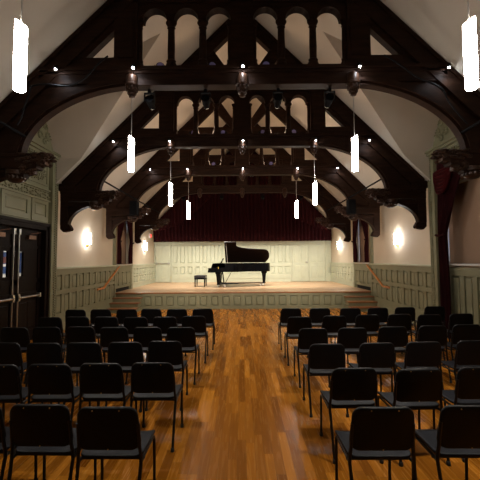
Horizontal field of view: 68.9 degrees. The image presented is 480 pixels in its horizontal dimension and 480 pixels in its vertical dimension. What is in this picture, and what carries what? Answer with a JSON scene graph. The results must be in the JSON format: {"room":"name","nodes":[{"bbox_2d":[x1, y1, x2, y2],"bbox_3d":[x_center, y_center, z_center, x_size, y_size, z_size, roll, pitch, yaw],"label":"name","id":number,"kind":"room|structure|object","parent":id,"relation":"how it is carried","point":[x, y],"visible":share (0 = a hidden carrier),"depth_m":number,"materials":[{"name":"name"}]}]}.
{"room":"concert hall","nodes":[
{"label":"concert hall","id":0,"kind":"room"},
{"bbox_2d":[57,191,153,266],"bbox_3d":[-4.861,-1.006,8.100,0.250,6.800,22.500,0,-3,0],"label":"wall","id":1,"kind":"structure","parent":0,"point":[72,251],"depth_m":11.17,"materials":[{"name":"paint"}]},
{"bbox_2d":[0,215,50,339],"bbox_3d":[-4.784,0.903,7.410,0.285,2.710,2.260,0,-3,0],"label":"door","id":2,"kind":"structure","parent":1,"relation":"in","point":[24,244],"depth_m":7.75,"materials":[{"name":"brown wood"}]},
{"bbox_2d":[0,152,50,223],"bbox_3d":[-4.693,0.097,7.260,0.080,4.300,2.550,0,-3,0],"label":"panelling","id":3,"kind":"object","parent":1,"relation":"attached to","point":[13,203],"visible":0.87,"depth_m":7.68,"materials":[{"name":"green paint"}]},
{"bbox_2d":[0,181,49,199],"bbox_3d":[-4.707,-1.139,7.362,0.060,0.168,2.537,0,-3,0],"label":"frieze","id":4,"kind":"object","parent":3,"relation":"attached to","point":[5,182],"visible":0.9,"depth_m":7.73,"materials":[{"name":"green paint"}]},
{"bbox_2d":[28,123,60,164],"bbox_3d":[-4.637,-2.679,7.423,0.230,1.380,3.320,0,-3,0],"label":"pediment","id":5,"kind":"object","parent":1,"relation":"attached to","point":[41,142],"visible":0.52,"depth_m":8.24,"materials":[{"name":"green paint"}]},
{"bbox_2d":[48,163,58,316],"bbox_3d":[-4.667,0.119,8.696,0.115,4.420,0.320,0,-3,0],"label":"pilaster","id":6,"kind":"object","parent":1,"relation":"attached to","point":[53,205],"visible":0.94,"depth_m":8.68,"materials":[{"name":"green paint"}]},
{"bbox_2d":[56,266,115,329],"bbox_3d":[-4.651,1.653,10.832,0.100,1.600,4.200,0,-3,0],"label":"panelling","id":7,"kind":"object","parent":1,"relation":"attached to","point":[76,288],"visible":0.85,"depth_m":10.35,"materials":[{"name":"green paint"}]},
{"bbox_2d":[113,227,116,297],"bbox_3d":[-4.641,0.748,12.967,0.110,3.650,0.180,0,-3,0],"label":"pilaster","id":8,"kind":"object","parent":1,"relation":"attached to","point":[115,230],"visible":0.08,"depth_m":12.93,"materials":[{"name":"green paint"}]},
{"bbox_2d":[116,221,126,263],"bbox_3d":[-4.795,0.048,13.970,0.059,1.825,1.580,0,-3,0],"label":"roller shade","id":9,"kind":"object","parent":1,"relation":"attached to","point":[123,243],"visible":0.27,"depth_m":14.40,"materials":[{"name":"fabric"}]},
{"bbox_2d":[116,264,131,288],"bbox_3d":[-4.635,1.487,13.886,0.100,1.040,1.800,0,-3,0],"label":"panelling","id":10,"kind":"object","parent":1,"relation":"attached to","point":[123,275],"visible":0.79,"depth_m":13.85,"materials":[{"name":"green paint"}]},
{"bbox_2d":[132,264,155,287],"bbox_3d":[-4.621,1.673,16.961,0.090,1.020,3.960,0,-3,0],"label":"panelling","id":11,"kind":"object","parent":1,"relation":"attached to","point":[142,274],"visible":0.94,"depth_m":16.61,"materials":[{"name":"wood"}]},
{"bbox_3d":[-4.750,0.068,13.968,0.370,1.875,1.660,0,-3,0],"label":"window","id":12,"kind":"structure","parent":1,"relation":"in","visible":0},
{"bbox_2d":[117,222,124,263],"bbox_3d":[-4.529,-0.015,13.488,0.137,1.872,0.811,0,-3,0],"label":"drape","id":13,"kind":"object","parent":12,"relation":"hanging from","point":[120,226],"visible":0.83,"depth_m":13.16,"materials":[{"name":"fabric"}]},
{"bbox_2d":[127,221,133,263],"bbox_3d":[-4.523,0.038,14.411,0.137,1.872,0.810,0,-3,0],"label":"drape","id":14,"kind":"object","parent":12,"relation":"hanging from","point":[129,224],"visible":0.91,"depth_m":14.48,"materials":[{"name":"fabric"}]},
{"bbox_2d":[0,308,479,479],"bbox_3d":[0.087,2.303,7.881,10.100,0.100,22.500,0,-3,0],"label":"floor","id":15,"kind":"structure","parent":0,"point":[246,416],"depth_m":3.83,"materials":[{"name":"brown wood"}]},
{"bbox_2d":[0,342,26,403],"bbox_3d":[-2.883,1.667,4.449,0.459,0.818,0.524,0,-3,1],"label":"chair","id":16,"kind":"object","parent":15,"relation":"on","point":[10,352],"visible":0.45,"depth_m":4.26,"materials":[{"name":"black plastic"}]},
{"bbox_2d":[0,327,29,383],"bbox_3d":[-3.386,1.727,5.431,0.459,0.818,0.524,0,-3,0],"label":"chair","id":17,"kind":"object","parent":15,"relation":"on","point":[20,335],"visible":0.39,"depth_m":5.24,"materials":[{"name":"black plastic"}]},
{"bbox_2d":[0,407,37,479],"bbox_3d":[-1.878,1.557,2.633,0.459,0.818,0.524,0,-3,1],"label":"chair","id":18,"kind":"object","parent":15,"relation":"on","point":[4,431],"visible":0.52,"depth_m":2.47,"materials":[{"name":"black plastic"}]},
{"bbox_2d":[0,364,43,453],"bbox_3d":[-2.334,1.612,3.541,0.459,0.818,0.524,0,-3,-1],"label":"chair","id":19,"kind":"object","parent":15,"relation":"on","point":[11,389],"visible":0.75,"depth_m":3.37,"materials":[{"name":"black plastic"}]},
{"bbox_2d":[32,327,66,354],"bbox_3d":[-2.911,1.725,5.445,0.459,0.818,0.524,0,-3,0],"label":"chair","id":20,"kind":"object","parent":15,"relation":"on","point":[40,334],"visible":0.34,"depth_m":5.25,"materials":[{"name":"black plastic"}]},
{"bbox_2d":[23,343,77,403],"bbox_3d":[-2.372,1.662,4.418,0.459,0.818,0.524,0,-3,0],"label":"chair","id":21,"kind":"object","parent":15,"relation":"on","point":[37,353],"visible":0.48,"depth_m":4.23,"materials":[{"name":"black plastic"}]},
{"bbox_2d":[7,404,96,479],"bbox_3d":[-1.381,1.552,2.603,0.459,0.818,0.524,0,-3,1],"label":"chair","id":22,"kind":"object","parent":15,"relation":"on","point":[44,430],"visible":0.91,"depth_m":2.42,"materials":[{"name":"black plastic"}]},
{"bbox_2d":[38,317,65,343],"bbox_3d":[-3.361,1.780,6.368,0.459,0.818,0.524,0,-3,0],"label":"chair","id":23,"kind":"object","parent":15,"relation":"on","point":[42,321],"visible":0.35,"depth_m":6.17,"materials":[{"name":"black plastic"}]},
{"bbox_2d":[27,364,90,421],"bbox_3d":[-1.831,1.609,3.548,0.459,0.818,0.524,0,-3,1],"label":"chair","id":24,"kind":"object","parent":15,"relation":"on","point":[50,383],"visible":0.78,"depth_m":3.37,"materials":[{"name":"black plastic"}]},
{"bbox_2d":[63,310,93,350],"bbox_3d":[-3.336,1.833,7.290,0.459,0.818,0.524,0,-3,1],"label":"chair","id":25,"kind":"object","parent":15,"relation":"on","point":[69,313],"visible":0.25,"depth_m":7.09,"materials":[{"name":"black plastic"}]},
{"bbox_2d":[63,317,98,362],"bbox_3d":[-2.886,1.779,6.392,0.459,0.818,0.524,0,-3,0],"label":"chair","id":26,"kind":"object","parent":15,"relation":"on","point":[70,321],"visible":0.3,"depth_m":6.19,"materials":[{"name":"black plastic"}]},
{"bbox_2d":[65,326,104,362],"bbox_3d":[-2.402,1.721,5.450,0.459,0.818,0.524,0,-3,-1],"label":"chair","id":27,"kind":"object","parent":15,"relation":"on","point":[85,333],"visible":0.35,"depth_m":5.26,"materials":[{"name":"black plastic"}]},
{"bbox_2d":[63,342,107,405],"bbox_3d":[-1.892,1.659,4.424,0.459,0.818,0.524,0,-3,1],"label":"chair","id":28,"kind":"object","parent":15,"relation":"on","point":[78,353],"visible":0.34,"depth_m":4.23,"materials":[{"name":"black plastic"}]},
{"bbox_2d":[90,309,111,343],"bbox_3d":[-2.841,1.831,7.324,0.459,0.818,0.524,0,-3,0],"label":"chair","id":29,"kind":"object","parent":15,"relation":"on","point":[94,313],"visible":0.34,"depth_m":7.13,"materials":[{"name":"black plastic"}]},
{"bbox_2d":[75,363,136,451],"bbox_3d":[-1.337,1.606,3.559,0.459,0.818,0.524,0,-3,1],"label":"chair","id":30,"kind":"object","parent":15,"relation":"on","point":[98,382],"visible":0.81,"depth_m":3.38,"materials":[{"name":"black plastic"}]},
{"bbox_2d":[94,317,118,356],"bbox_3d":[-2.364,1.774,6.370,0.459,0.818,0.524,0,-3,0],"label":"chair","id":31,"kind":"object","parent":15,"relation":"on","point":[99,322],"visible":0.35,"depth_m":6.17,"materials":[{"name":"black plastic"}]},
{"bbox_2d":[100,327,128,383],"bbox_3d":[-1.871,1.714,5.392,0.459,0.818,0.524,0,-3,1],"label":"chair","id":32,"kind":"object","parent":15,"relation":"on","point":[108,335],"visible":0.42,"depth_m":5.20,"materials":[{"name":"black plastic"}]},
{"bbox_2d":[75,406,155,479],"bbox_3d":[-0.892,1.545,2.550,0.459,0.818,0.524,0,-3,1],"label":"chair","id":33,"kind":"object","parent":15,"relation":"on","point":[103,432],"visible":1,"depth_m":2.37,"materials":[{"name":"plastic"}]},
{"bbox_2d":[105,342,143,412],"bbox_3d":[-1.396,1.656,4.435,0.459,0.818,0.524,0,-3,0],"label":"chair","id":34,"kind":"object","parent":15,"relation":"on","point":[125,354],"visible":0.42,"depth_m":4.24,"materials":[{"name":"black plastic"}]},
{"bbox_2d":[108,297,142,312],"bbox_3d":[-4.092,2.312,12.479,1.030,0.465,0.870,0,-3,0],"label":"steps","id":35,"kind":"structure","parent":15,"relation":"on","point":[117,303],"depth_m":12.44,"materials":[{"name":"brown paint"}]},
{"bbox_2d":[116,309,137,326],"bbox_3d":[-2.307,1.827,7.312,0.459,0.818,0.524,0,-3,0],"label":"chair","id":36,"kind":"object","parent":15,"relation":"on","point":[121,314],"visible":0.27,"depth_m":7.12,"materials":[{"name":"black plastic"}]},
{"bbox_2d":[123,317,147,361],"bbox_3d":[-1.823,1.766,6.303,0.459,0.818,0.524,0,-3,1],"label":"chair","id":37,"kind":"object","parent":15,"relation":"on","point":[130,323],"visible":0.4,"depth_m":6.11,"materials":[{"name":"black plastic"}]},
{"bbox_2d":[133,327,161,352],"bbox_3d":[-1.368,1.710,5.373,0.459,0.818,0.524,0,-3,1],"label":"chair","id":38,"kind":"object","parent":15,"relation":"on","point":[143,335],"visible":0.41,"depth_m":5.18,"materials":[{"name":"black plastic"}]},
{"bbox_2d":[141,309,165,340],"bbox_3d":[-1.817,1.826,7.346,0.459,0.818,0.524,0,-3,0],"label":"chair","id":39,"kind":"object","parent":15,"relation":"on","point":[150,314],"visible":0.3,"depth_m":7.15,"materials":[{"name":"black plastic"}]},
{"bbox_2d":[130,362,183,452],"bbox_3d":[-0.843,1.603,3.571,0.459,0.818,0.524,0,-3,1],"label":"chair","id":40,"kind":"object","parent":15,"relation":"on","point":[150,381],"visible":0.96,"depth_m":3.39,"materials":[{"name":"black plastic"}]},
{"bbox_2d":[153,317,177,338],"bbox_3d":[-1.312,1.764,6.324,0.459,0.818,0.524,0,-3,1],"label":"chair","id":41,"kind":"object","parent":15,"relation":"on","point":[163,323],"visible":0.34,"depth_m":6.13,"materials":[{"name":"black plastic"}]},
{"bbox_2d":[145,341,187,410],"bbox_3d":[-0.920,1.655,4.474,0.459,0.818,0.524,0,-3,0],"label":"chair","id":42,"kind":"object","parent":15,"relation":"on","point":[171,352],"visible":0.73,"depth_m":4.29,"materials":[{"name":"black plastic"}]},
{"bbox_2d":[166,309,187,326],"bbox_3d":[-1.275,1.819,7.289,0.459,0.818,0.524,0,-3,1],"label":"chair","id":43,"kind":"object","parent":15,"relation":"on","point":[178,314],"visible":0.33,"depth_m":7.09,"materials":[{"name":"black plastic"}]},
{"bbox_2d":[166,327,199,384],"bbox_3d":[-0.868,1.705,5.355,0.459,0.818,0.524,0,-3,1],"label":"chair","id":44,"kind":"object","parent":15,"relation":"on","point":[186,336],"visible":0.63,"depth_m":5.17,"materials":[{"name":"black plastic"}]},
{"bbox_2d":[182,316,208,363],"bbox_3d":[-0.820,1.764,6.391,0.459,0.818,0.524,0,-3,0],"label":"chair","id":45,"kind":"object","parent":15,"relation":"on","point":[198,323],"visible":0.66,"depth_m":6.20,"materials":[{"name":"black plastic"}]},
{"bbox_2d":[192,309,214,349],"bbox_3d":[-0.758,1.816,7.307,0.459,0.818,0.524,0,-3,0],"label":"chair","id":46,"kind":"object","parent":15,"relation":"on","point":[207,313],"visible":0.52,"depth_m":7.12,"materials":[{"name":"black plastic"}]},
{"bbox_2d":[115,281,370,309],"bbox_3d":[0.133,2.399,15.874,9.600,0.620,6.030,0,-3,0],"label":"stage platform","id":47,"kind":"object","parent":15,"relation":"on","point":[300,294],"visible":0.96,"depth_m":12.91,"materials":[{"name":"green paint"}]},
{"bbox_2d":[208,242,269,286],"bbox_3d":[-0.006,1.089,15.966,2.780,2.006,1.586,0,-3,0],"label":"grand piano","id":48,"kind":"object","parent":47,"relation":"on","point":[235,255],"visible":1,"depth_m":15.87,"materials":[{"name":"black paint"}]},
{"bbox_2d":[278,308,301,349],"bbox_3d":[1.037,1.802,7.275,0.459,0.818,0.524,0,-3,1],"label":"chair","id":49,"kind":"object","parent":15,"relation":"on","point":[285,313],"visible":0.56,"depth_m":7.08,"materials":[{"name":"black plastic"}]},
{"bbox_2d":[284,317,311,365],"bbox_3d":[1.033,1.742,6.223,0.459,0.818,0.524,0,-3,1],"label":"chair","id":50,"kind":"object","parent":15,"relation":"on","point":[294,324],"visible":0.66,"depth_m":6.04,"materials":[{"name":"black plastic"}]},
{"bbox_2d":[293,328,329,387],"bbox_3d":[1.050,1.683,5.196,0.459,0.818,0.524,0,-3,0],"label":"chair","id":51,"kind":"object","parent":15,"relation":"on","point":[307,337],"visible":0.62,"depth_m":5.00,"materials":[{"name":"black plastic"}]},
{"bbox_2d":[309,308,331,343],"bbox_3d":[1.621,1.797,7.260,0.459,0.818,0.524,0,-3,0],"label":"chair","id":52,"kind":"object","parent":15,"relation":"on","point":[316,315],"visible":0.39,"depth_m":7.07,"materials":[{"name":"black plastic"}]},
{"bbox_2d":[303,344,348,417],"bbox_3d":[1.024,1.630,4.273,0.459,0.818,0.524,0,-3,1],"label":"chair","id":53,"kind":"object","parent":15,"relation":"on","point":[323,359],"visible":0.86,"depth_m":4.09,"materials":[{"name":"black plastic"}]},
{"bbox_2d":[322,316,348,363],"bbox_3d":[1.656,1.742,6.304,0.459,0.818,0.524,0,-3,1],"label":"chair","id":54,"kind":"object","parent":15,"relation":"on","point":[332,324],"visible":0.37,"depth_m":6.11,"materials":[{"name":"black plastic"}]},
{"bbox_2d":[334,308,360,343],"bbox_3d":[2.233,1.792,7.244,0.459,0.818,0.524,0,-3,0],"label":"chair","id":55,"kind":"object","parent":15,"relation":"on","point":[350,314],"visible":0.42,"depth_m":7.05,"materials":[{"name":"black plastic"}]},
{"bbox_2d":[320,367,383,463],"bbox_3d":[1.039,1.578,3.361,0.459,0.818,0.524,0,-3,-1],"label":"chair","id":56,"kind":"object","parent":15,"relation":"on","point":[349,387],"visible":0.95,"depth_m":3.18,"materials":[{"name":"black plastic"}]},
{"bbox_2d":[337,328,366,362],"bbox_3d":[1.622,1.680,5.219,0.459,0.818,0.524,0,-3,0],"label":"chair","id":57,"kind":"object","parent":15,"relation":"on","point":[351,339],"visible":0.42,"depth_m":5.03,"materials":[{"name":"black plastic"}]},
{"bbox_2d":[344,295,379,311],"bbox_3d":[4.317,2.250,12.431,1.030,0.465,0.870,0,-3,0],"label":"steps","id":58,"kind":"structure","parent":15,"relation":"on","point":[363,303],"depth_m":12.31,"materials":[{"name":"brown paint"}]},
{"bbox_2d":[348,315,379,355],"bbox_3d":[2.265,1.742,6.389,0.459,0.818,0.524,0,-3,0],"label":"chair","id":59,"kind":"object","parent":15,"relation":"on","point":[371,323],"visible":0.53,"depth_m":6.20,"materials":[{"name":"black plastic"}]},
{"bbox_2d":[348,343,395,391],"bbox_3d":[1.618,1.628,4.305,0.459,0.818,0.524,0,-3,0],"label":"chair","id":60,"kind":"object","parent":15,"relation":"on","point":[380,357],"visible":0.68,"depth_m":4.12,"materials":[{"name":"black plastic"}]},
{"bbox_2d":[335,406,416,479],"bbox_3d":[0.961,1.530,2.519,0.459,0.818,0.524,0,-3,0],"label":"chair","id":61,"kind":"object","parent":15,"relation":"on","point":[382,432],"visible":1,"depth_m":2.34,"materials":[{"name":"black plastic"}]},
{"bbox_2d":[367,308,387,342],"bbox_3d":[2.799,1.789,7.274,0.459,0.818,0.524,0,-3,1],"label":"chair","id":62,"kind":"object","parent":15,"relation":"on","point":[382,313],"visible":0.38,"depth_m":7.08,"materials":[{"name":"black plastic"}]},
{"bbox_2d":[377,326,407,384],"bbox_3d":[2.235,1.680,5.288,0.459,0.818,0.524,0,-3,0],"label":"chair","id":63,"kind":"object","parent":15,"relation":"on","point":[396,335],"visible":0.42,"depth_m":5.10,"materials":[{"name":"black plastic"}]},
{"bbox_2d":[387,314,412,353],"bbox_3d":[2.859,1.741,6.431,0.459,0.818,0.524,0,-3,1],"label":"chair","id":64,"kind":"object","parent":15,"relation":"on","point":[404,320],"visible":0.43,"depth_m":6.24,"materials":[{"name":"black plastic"}]},
{"bbox_2d":[386,307,416,341],"bbox_3d":[3.376,1.789,7.335,0.459,0.818,0.524,0,-3,-1],"label":"chair","id":65,"kind":"object","parent":15,"relation":"on","point":[399,310],"visible":0.28,"depth_m":7.14,"materials":[{"name":"black plastic"}]},
{"bbox_2d":[378,368,450,466],"bbox_3d":[1.608,1.572,3.319,0.459,0.818,0.524,0,-3,0],"label":"chair","id":66,"kind":"object","parent":15,"relation":"on","point":[415,389],"visible":0.84,"depth_m":3.14,"materials":[{"name":"black plastic"}]},
{"bbox_2d":[391,341,445,406],"bbox_3d":[2.191,1.626,4.344,0.459,0.818,0.524,0,-3,0],"label":"chair","id":67,"kind":"object","parent":15,"relation":"on","point":[418,355],"visible":0.63,"depth_m":4.16,"materials":[{"name":"black plastic"}]},
{"bbox_2d":[407,314,445,360],"bbox_3d":[3.357,1.733,6.363,0.459,0.818,0.524,0,-3,1],"label":"chair","id":68,"kind":"object","parent":15,"relation":"on","point":[423,319],"visible":0.34,"depth_m":6.17,"materials":[{"name":"black plastic"}]},
{"bbox_2d":[405,325,451,382],"bbox_3d":[2.849,1.679,5.343,0.459,0.818,0.524,0,-3,0],"label":"chair","id":69,"kind":"object","parent":15,"relation":"on","point":[438,333],"visible":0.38,"depth_m":5.15,"materials":[{"name":"black plastic"}]},
{"bbox_2d":[415,306,447,341],"bbox_3d":[4.036,1.789,7.423,0.459,0.818,0.524,0,-3,1],"label":"chair","id":70,"kind":"object","parent":15,"relation":"on","point":[440,310],"visible":0.4,"depth_m":7.23,"materials":[{"name":"black plastic"}]},
{"bbox_2d":[411,405,479,479],"bbox_3d":[1.569,1.527,2.536,0.459,0.818,0.524,0,-3,1],"label":"chair","id":71,"kind":"object","parent":15,"relation":"on","point":[457,435],"visible":0.96,"depth_m":2.36,"materials":[{"name":"black plastic"}]},
{"bbox_2d":[433,367,479,462],"bbox_3d":[2.196,1.570,3.367,0.459,0.818,0.524,0,-3,0],"label":"chair","id":72,"kind":"object","parent":15,"relation":"on","point":[467,386],"visible":0.77,"depth_m":3.19,"materials":[{"name":"black plastic"}]},
{"bbox_2d":[437,340,479,381],"bbox_3d":[2.817,1.625,4.392,0.459,0.818,0.524,0,-3,0],"label":"chair","id":73,"kind":"object","parent":15,"relation":"on","point":[467,353],"visible":0.71,"depth_m":4.21,"materials":[{"name":"black plastic"}]},
{"bbox_2d":[447,313,472,341],"bbox_3d":[3.970,1.734,6.451,0.459,0.818,0.524,0,-3,0],"label":"chair","id":74,"kind":"object","parent":15,"relation":"on","point":[456,318],"visible":0.44,"depth_m":6.26,"materials":[{"name":"black plastic"}]},
{"bbox_2d":[443,324,479,374],"bbox_3d":[3.398,1.679,5.418,0.459,0.818,0.524,0,-3,0],"label":"chair","id":75,"kind":"object","parent":15,"relation":"on","point":[460,332],"visible":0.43,"depth_m":5.23,"materials":[{"name":"black plastic"}]},
{"bbox_2d":[0,0,479,218],"bbox_3d":[0.045,-3.682,8.223,10.100,5.050,22.500,0,-3,0],"label":"ceiling","id":76,"kind":"structure","parent":0,"point":[407,127],"depth_m":8.29,"materials":[{"name":"paint"}]},
{"bbox_2d":[154,163,223,230],"bbox_3d":[-2.663,-2.495,18.409,3.652,4.020,0.066,0,-3,0],"label":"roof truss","id":77,"kind":"object","parent":76,"relation":"hanging from","point":[177,213],"visible":0.42,"depth_m":18.36,"materials":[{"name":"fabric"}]},
{"bbox_2d":[0,0,479,182],"bbox_3d":[0.034,-3.362,5.942,9.560,5.909,0.362,0,-3,0],"label":"roof truss","id":78,"kind":"object","parent":76,"relation":"attached to","point":[123,21],"visible":0.98,"depth_m":5.85,"materials":[{"name":"brown wood"}]},
{"bbox_2d":[30,55,107,86],"bbox_3d":[-2.714,-2.689,5.579,1.231,0.512,0.028,0,-3,0],"label":"cable","id":79,"kind":"object","parent":78,"relation":"attached to","point":[104,58],"visible":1,"depth_m":5.56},
{"bbox_2d":[128,104,133,171],"bbox_3d":[-1.795,-1.770,5.791,0.096,1.290,0.096,3,-5,-45],"label":"pendant lamp","id":80,"kind":"object","parent":78,"relation":"hanging from","point":[131,140],"visible":1,"depth_m":5.74,"materials":[{"name":"glass"}]},
{"bbox_2d":[125,73,138,98],"bbox_3d":[-1.800,-2.564,5.837,0.220,0.410,0.220,0,-3,0],"label":"pendant","id":81,"kind":"object","parent":78,"relation":"attached to","point":[131,79],"depth_m":5.77,"materials":[{"name":"brown wood"}]},
{"bbox_2d":[236,72,248,97],"bbox_3d":[0.039,-2.577,5.826,0.220,0.410,0.220,0,-3,0],"label":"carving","id":82,"kind":"object","parent":78,"relation":"attached to","point":[242,78],"depth_m":5.76,"materials":[{"name":"brown wood"}]},
{"bbox_2d":[346,71,359,96],"bbox_3d":[1.879,-2.591,5.816,0.220,0.410,0.220,0,-3,0],"label":"pendant","id":83,"kind":"object","parent":78,"relation":"attached to","point":[352,77],"depth_m":5.75,"materials":[{"name":"brown wood"}]},
{"bbox_2d":[352,96,357,171],"bbox_3d":[1.885,-1.774,5.769,0.096,1.290,0.096,3,-5,-45],"label":"pendant lamp","id":84,"kind":"object","parent":78,"relation":"hanging from","point":[354,139],"visible":1,"depth_m":5.71,"materials":[{"name":"glass"}]},
{"bbox_2d":[384,54,468,124],"bbox_3d":[2.934,-2.381,5.527,1.297,1.152,0.028,0,-3,0],"label":"cable","id":85,"kind":"object","parent":78,"relation":"attached to","point":[386,56],"visible":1,"depth_m":5.52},
{"bbox_2d":[153,151,331,241],"bbox_3d":[0.112,-2.706,18.734,9.484,5.560,0.106,0,-3,0],"label":"stage curtain","id":86,"kind":"object","parent":76,"relation":"hanging from","point":[234,217],"visible":0.52,"depth_m":18.63,"materials":[{"name":"fabric"}]},
{"bbox_2d":[58,19,427,231],"bbox_3d":[0.054,-3.182,9.107,9.560,5.909,0.362,0,-3,0],"label":"roof truss","id":87,"kind":"object","parent":76,"relation":"attached to","point":[404,187],"visible":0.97,"depth_m":9.01,"materials":[{"name":"brown wood"}]},
{"bbox_2d":[103,98,382,238],"bbox_3d":[0.072,-3.010,12.102,9.560,5.909,0.362,0,-3,0],"label":"roof truss","id":88,"kind":"object","parent":76,"relation":"attached to","point":[144,179],"visible":0.78,"depth_m":12.00,"materials":[{"name":"brown wood"}]},
{"bbox_2d":[135,117,350,243],"bbox_3d":[0.091,-2.829,15.287,9.560,5.909,0.362,0,-3,0],"label":"roof truss","id":89,"kind":"object","parent":76,"relation":"attached to","point":[159,201],"visible":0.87,"depth_m":15.18,"materials":[{"name":"brown wood"}]},
{"bbox_2d":[260,163,330,229],"bbox_3d":[2.887,-2.536,18.377,3.653,4.020,0.066,0,-3,0],"label":"curtain","id":90,"kind":"object","parent":76,"relation":"hanging from","point":[307,212],"visible":0.61,"depth_m":18.33,"materials":[{"name":"fabric"}]},
{"bbox_3d":[0.017,-3.526,3.067,9.560,5.909,0.362,0,-3,0],"label":"roof truss","id":91,"kind":"object","parent":76,"relation":"attached to","visible":0},
{"bbox_2d":[13,0,27,92],"bbox_3d":[-1.818,-1.872,2.913,0.096,1.290,0.096,3,-5,-45],"label":"pendant lamp","id":92,"kind":"object","parent":91,"relation":"hanging from","point":[20,30],"visible":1,"depth_m":2.86,"materials":[{"name":"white glass"}]},
{"bbox_2d":[462,0,478,90],"bbox_3d":[1.887,-1.879,2.890,0.096,1.290,0.096,3,-5,-45],"label":"pendant lamp","id":93,"kind":"object","parent":91,"relation":"hanging from","point":[470,54],"visible":1,"depth_m":2.84,"materials":[{"name":"glass"}]},
{"bbox_2d":[154,241,325,281],"bbox_3d":[0.125,-1.291,19.230,10.100,8.570,0.250,0,-3,0],"label":"wall","id":94,"kind":"structure","parent":0,"point":[308,241],"depth_m":18.96,"materials":[{"name":"beige paint"}]},
{"bbox_2d":[154,242,171,281],"bbox_3d":[-4.169,1.171,18.929,0.920,2.240,0.122,0,-3,0],"label":"door","id":95,"kind":"structure","parent":94,"relation":"in","point":[162,251],"depth_m":18.93,"materials":[{"name":"wood"}]},
{"bbox_2d":[171,241,330,281],"bbox_3d":[0.141,1.071,18.929,9.580,2.380,0.080,0,-3,0],"label":"panelling","id":96,"kind":"object","parent":94,"relation":"attached to","point":[189,259],"visible":0.75,"depth_m":18.91,"materials":[{"name":"wood"}]},
{"bbox_2d":[291,241,326,281],"bbox_3d":[3.716,1.113,18.887,1.890,2.240,0.116,0,-3,0],"label":"door","id":97,"kind":"structure","parent":94,"relation":"in","point":[313,267],"depth_m":18.88,"materials":[{"name":"wood"}]},
{"bbox_2d":[331,178,479,267],"bbox_3d":[4.988,-1.078,8.044,0.250,6.800,22.500,0,-3,0],"label":"wall","id":98,"kind":"structure","parent":0,"point":[414,244],"depth_m":11.01,"materials":[{"name":"paint"}]},
{"bbox_2d":[330,262,353,286],"bbox_3d":[4.888,1.603,16.907,0.090,1.020,3.960,0,-3,0],"label":"panelling","id":99,"kind":"object","parent":98,"relation":"attached to","point":[342,273],"visible":0.92,"depth_m":16.58,"materials":[{"name":"wood"}]},
{"bbox_2d":[354,263,370,286],"bbox_3d":[4.864,1.418,13.832,0.100,1.040,1.800,0,-3,0],"label":"panelling","id":100,"kind":"object","parent":98,"relation":"attached to","point":[362,273],"visible":0.81,"depth_m":13.82,"materials":[{"name":"green paint"}]},
{"bbox_2d":[359,219,369,261],"bbox_3d":[5.004,-0.024,13.914,0.059,1.825,1.580,0,-3,0],"label":"roller shade","id":101,"kind":"object","parent":98,"relation":"attached to","point":[361,234],"visible":0.27,"depth_m":14.41,"materials":[{"name":"fabric"}]},
{"bbox_2d":[369,225,373,295],"bbox_3d":[4.849,0.679,12.913,0.110,3.650,0.180,0,-3,0],"label":"pilaster","id":102,"kind":"object","parent":98,"relation":"attached to","point":[370,228],"visible":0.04,"depth_m":12.87,"materials":[{"name":"green paint"}]},
{"bbox_2d":[370,265,431,324],"bbox_3d":[4.848,1.584,10.778,0.100,1.600,4.200,0,-3,0],"label":"panelling","id":103,"kind":"object","parent":98,"relation":"attached to","point":[410,286],"visible":0.84,"depth_m":10.32,"materials":[{"name":"green paint"}]},
{"bbox_2d":[428,159,440,305],"bbox_3d":[4.817,0.050,8.642,0.115,4.420,0.320,0,-3,0],"label":"pilaster","id":104,"kind":"object","parent":98,"relation":"attached to","point":[432,196],"visible":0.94,"depth_m":8.63,"materials":[{"name":"green paint"}]},
{"bbox_2d":[425,119,458,160],"bbox_3d":[4.732,-2.747,7.370,0.230,1.380,3.320,0,-3,0],"label":"pediment","id":105,"kind":"object","parent":98,"relation":"attached to","point":[444,137],"visible":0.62,"depth_m":8.19,"materials":[{"name":"green paint"}]},
{"bbox_2d":[449,177,479,263],"bbox_3d":[4.964,-0.437,7.282,0.059,1.855,2.130,0,-3,0],"label":"roller shade","id":106,"kind":"object","parent":98,"relation":"attached to","point":[464,225],"visible":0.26,"depth_m":7.68,"materials":[{"name":"fabric"}]},
{"bbox_2d":[449,147,479,324],"bbox_3d":[4.829,0.028,7.206,0.075,4.300,2.530,0,-3,0],"label":"panelling","id":107,"kind":"object","parent":98,"relation":"attached to","point":[464,282],"visible":0.27,"depth_m":7.47,"materials":[{"name":"green paint"}]},
{"bbox_2d":[449,263,479,265],"bbox_3d":[4.919,-0.417,7.281,0.370,1.905,2.210,0,-3,0],"label":"window","id":108,"kind":"structure","parent":98,"relation":"in","point":[454,264],"depth_m":7.49,"materials":[{"name":"white paint"}]},
{"bbox_2d":[433,148,460,338],"bbox_3d":[4.620,0.128,7.628,0.177,4.092,1.228,0,-3,0],"label":"drape","id":109,"kind":"object","parent":108,"relation":"hanging from","point":[445,182],"visible":0.82,"depth_m":7.92,"materials":[{"name":"fabric"}]},
{"bbox_3d":[4.960,-0.003,13.913,0.370,1.875,1.660,0,-3,0],"label":"window","id":110,"kind":"structure","parent":98,"relation":"in","visible":0},
{"bbox_2d":[351,219,358,261],"bbox_3d":[4.737,-0.030,14.358,0.137,1.872,0.809,0,-3,0],"label":"drape","id":111,"kind":"object","parent":110,"relation":"hanging from","point":[355,223],"visible":0.94,"depth_m":14.46,"materials":[{"name":"fabric"}]},
{"bbox_2d":[361,220,368,261],"bbox_3d":[4.732,-0.083,13.435,0.137,1.872,0.811,0,-3,0],"label":"drape","id":112,"kind":"object","parent":110,"relation":"hanging from","point":[364,224],"visible":0.88,"depth_m":13.12,"materials":[{"name":"fabric"}]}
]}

